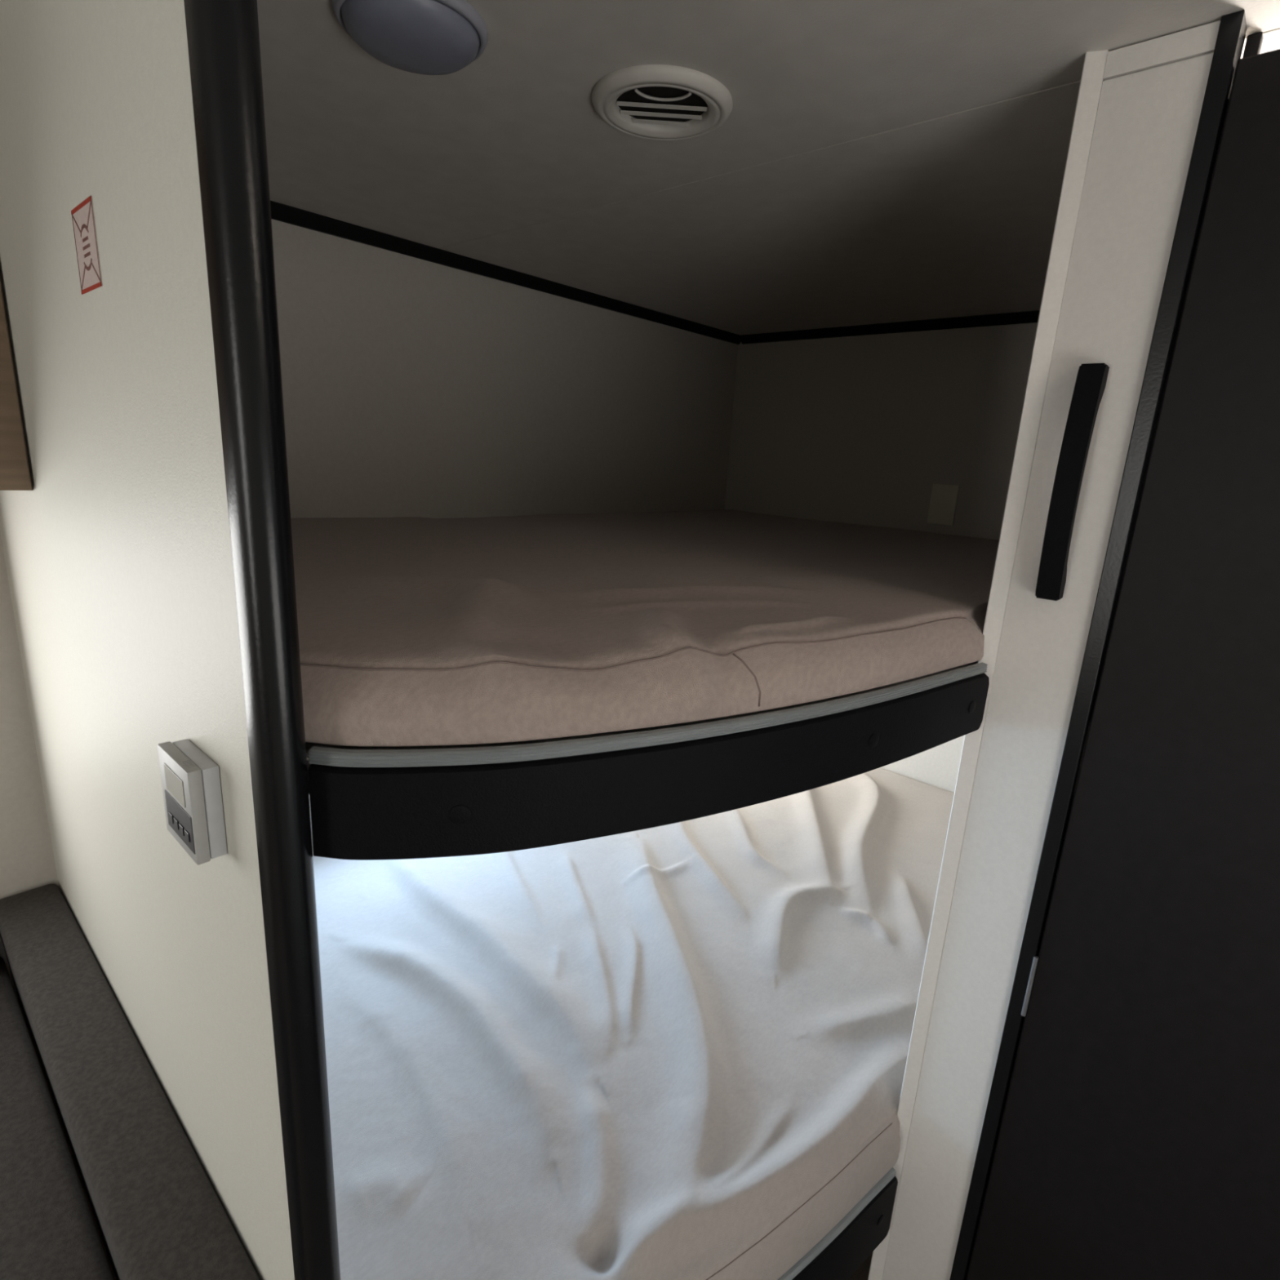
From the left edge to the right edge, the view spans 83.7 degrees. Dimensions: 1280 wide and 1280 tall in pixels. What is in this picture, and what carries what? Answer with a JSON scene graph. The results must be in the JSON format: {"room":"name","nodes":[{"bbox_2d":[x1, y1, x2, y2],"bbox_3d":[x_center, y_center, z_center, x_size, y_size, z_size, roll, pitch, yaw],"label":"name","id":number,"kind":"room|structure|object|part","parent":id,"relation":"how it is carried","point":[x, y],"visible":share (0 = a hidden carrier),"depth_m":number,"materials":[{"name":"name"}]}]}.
{"room":"camper van interior","nodes":[
{"label":"camper van interior","id":0,"kind":"room"},
{"bbox_2d":[0,0,294,1279],"bbox_3d":[-0.697,0.258,0.968,1.094,1.950,0.034,15,19,40],"label":"wall","id":1,"kind":"structure","parent":0,"point":[117,556],"depth_m":0.69,"materials":[{"name":"white paint"}]},
{"bbox_2d":[71,195,102,294],"bbox_3d":[-0.487,-0.345,0.629,0.072,0.070,0.001,15,19,40],"label":"sticker","id":2,"kind":"object","parent":1,"relation":"attached to","point":[82,215],"visible":1,"depth_m":0.63,"materials":[{"name":"paper"}]},
{"bbox_2d":[157,738,226,865],"bbox_3d":[-0.389,0.138,0.619,0.080,0.084,0.025,15,19,40],"label":"thermostat","id":3,"kind":"object","parent":1,"relation":"attached to","point":[191,780],"visible":1,"depth_m":0.60,"materials":[{"name":"white plastic"}]},
{"bbox_3d":[-0.395,0.155,0.612,0.068,0.034,0.001,15,19,40],"label":"control panel","id":4,"kind":"part","parent":3,"relation":"part of","materials":[{"name":"grey plastic"}]},
{"bbox_2d":[183,0,340,1279],"bbox_3d":[-0.287,0.371,0.612,0.035,1.950,0.037,15,19,40],"label":"trim","id":5,"kind":"structure","parent":1,"relation":"attached to","point":[223,36],"depth_m":0.49,"materials":[{"name":"black plastic"}]},
{"bbox_2d":[0,218,737,998],"bbox_3d":[-1.607,0.238,0.842,0.100,1.950,5.600,15,19,40],"label":"wall","id":6,"kind":"structure","parent":0,"point":[412,386],"depth_m":1.80,"materials":[{"name":"white paint"}]},
{"bbox_2d":[0,276,32,490],"bbox_3d":[-1.424,-0.386,0.465,0.396,0.535,1.481,15,19,40],"label":"upper cabinet","id":7,"kind":"object","parent":6,"relation":"attached to","point":[15,472],"visible":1,"depth_m":0.92,"materials":[{"name":"brown wood"}]},
{"bbox_2d":[270,200,741,344],"bbox_3d":[-0.331,-0.938,1.845,0.022,0.027,2.082,15,19,40],"label":"trim","id":8,"kind":"structure","parent":6,"relation":"attached to","point":[279,211],"depth_m":1.75,"materials":[{"name":"black plastic"}]},
{"bbox_2d":[305,661,989,860],"bbox_3d":[0.133,-0.107,1.583,1.380,0.094,2.083,15,19,40],"label":"bunk bed","id":9,"kind":"object","parent":6,"relation":"attached to","point":[367,802],"visible":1,"depth_m":0.62,"materials":[{"name":"black plastic"}]},
{"bbox_2d":[290,509,999,746],"bbox_3d":[0.134,-0.195,1.558,1.357,0.086,2.073,15,19,40],"label":"mattress","id":10,"kind":"object","parent":9,"relation":"on","point":[413,631],"visible":0.83,"depth_m":0.79,"materials":[{"name":"fabric"}]},
{"bbox_2d":[777,1167,897,1279],"bbox_3d":[0.087,0.721,1.794,1.380,0.140,2.083,15,19,40],"label":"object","id":11,"kind":"object","parent":6,"relation":"attached to","point":[837,1255],"visible":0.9,"depth_m":1.07,"materials":[{"name":"black plastic"}]},
{"bbox_2d":[312,768,954,1279],"bbox_3d":[0.093,0.586,1.754,1.365,0.138,2.072,15,19,40],"label":"mattress","id":12,"kind":"object","parent":11,"relation":"on","point":[679,1051],"visible":0.65,"depth_m":1.22,"materials":[{"name":"fabric"}]},
{"bbox_2d":[257,0,1279,335],"bbox_3d":[-0.602,-0.483,-0.162,2.580,0.050,5.700,15,19,40],"label":"ceiling","id":13,"kind":"structure","parent":0,"point":[872,162],"depth_m":1.06,"materials":[{"name":"white paint"}]},
{"bbox_2d":[331,0,488,75],"bbox_3d":[-0.250,-0.660,0.784,0.162,0.034,0.162,15,19,40],"label":"recessed light","id":14,"kind":"object","parent":13,"relation":"in","point":[420,37],"visible":1,"depth_m":0.76,"materials":[{"name":"grey plastic"}]},
{"bbox_2d":[591,64,733,140],"bbox_3d":[0.028,-0.692,0.929,0.183,0.014,0.183,15,19,40],"label":"ceiling vent","id":15,"kind":"object","parent":13,"relation":"in","point":[657,102],"visible":1,"depth_m":0.92,"materials":[{"name":"white plastic"}]},
{"bbox_3d":[0.029,-0.686,0.900,0.072,0.004,0.023,3,14,-1],"label":"curved blade","id":16,"kind":"part","parent":15,"relation":"part of","materials":[{"name":"white plastic"}]},
{"bbox_2d":[848,1252,872,1279],"bbox_3d":[-0.710,1.452,0.330,2.580,0.050,5.700,15,19,40],"label":"floor","id":17,"kind":"structure","parent":0,"point":[862,1272],"depth_m":1.38,"materials":[{"name":"plastic"}]},
{"bbox_2d":[17,997,116,1279],"bbox_3d":[-0.975,1.034,0.943,1.029,0.430,0.601,15,19,40],"label":"bench","id":18,"kind":"object","parent":17,"relation":"on","point":[18,999],"visible":0.02,"depth_m":1.09,"materials":[{"name":"black wood"}]},
{"bbox_2d":[0,956,114,1279],"bbox_3d":[-0.990,0.775,0.839,1.024,0.116,0.505,15,19,40],"label":"seat cushion","id":19,"kind":"object","parent":18,"relation":"on","point":[48,1231],"visible":1,"depth_m":0.93,"materials":[{"name":"fabric"}]},
{"bbox_2d":[0,883,259,1279],"bbox_3d":[-0.787,0.680,1.045,1.026,0.220,0.096,15,19,40],"label":"backrest cushion","id":20,"kind":"object","parent":18,"relation":"on","point":[158,1215],"visible":1,"depth_m":0.92,"materials":[{"name":"fabric"}]},
{"bbox_2d":[724,322,1037,792],"bbox_3d":[1.221,0.072,2.120,2.580,1.950,0.100,15,19,40],"label":"wall","id":21,"kind":"structure","parent":0,"point":[856,429],"depth_m":2.31,"materials":[{"name":"white paint"}]},
{"bbox_2d":[740,310,1039,344],"bbox_3d":[0.863,-0.951,2.159,1.338,0.027,0.022,15,19,40],"label":"trim","id":22,"kind":"structure","parent":21,"relation":"attached to","point":[1027,317],"depth_m":2.21,"materials":[{"name":"black plastic"}]},
{"bbox_2d":[926,483,959,525],"bbox_3d":[0.937,-0.419,2.209,0.080,0.122,0.007,15,19,40],"label":"wall plate","id":23,"kind":"object","parent":21,"relation":"attached to","point":[944,497],"visible":1,"depth_m":2.21,"materials":[{"name":"plastic"}]},
{"bbox_2d":[882,20,1220,1279],"bbox_3d":[0.497,0.320,0.988,0.096,1.948,0.042,15,19,40],"label":"wall","id":24,"kind":"structure","parent":0,"point":[1153,91],"depth_m":0.89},
{"bbox_2d":[867,49,1108,1279],"bbox_3d":[0.451,0.308,1.022,0.020,1.950,0.049,15,19,40],"label":"trim","id":25,"kind":"structure","parent":24,"relation":"attached to","point":[1094,64],"depth_m":0.90,"materials":[{"name":"white plastic"}]},
{"bbox_2d":[1035,363,1109,600],"bbox_3d":[0.500,-0.179,0.832,0.026,0.268,0.034,15,19,40],"label":"handle","id":26,"kind":"object","parent":24,"relation":"attached to","point":[1091,378],"visible":1,"depth_m":0.82,"materials":[{"name":"black plastic"}]},
{"bbox_2d":[949,9,1246,1279],"bbox_3d":[0.536,0.332,0.947,0.018,1.950,0.041,15,19,40],"label":"trim","id":27,"kind":"structure","parent":24,"relation":"attached to","point":[1232,31],"depth_m":0.83,"materials":[{"name":"black plastic"}]},
{"bbox_2d":[965,48,1279,1279],"bbox_3d":[0.778,0.411,0.729,0.656,1.890,0.028,15,19,40],"label":"door","id":28,"kind":"structure","parent":24,"relation":"in","point":[1139,1136],"depth_m":0.82,"materials":[{"name":"black wood"}]},
{"bbox_2d":[1242,31,1262,57],"bbox_3d":[0.573,0.330,0.966,0.012,1.949,0.015,15,19,40],"label":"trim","id":29,"kind":"structure","parent":24,"relation":"attached to","point":[1254,42],"depth_m":0.72,"materials":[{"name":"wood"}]}
]}

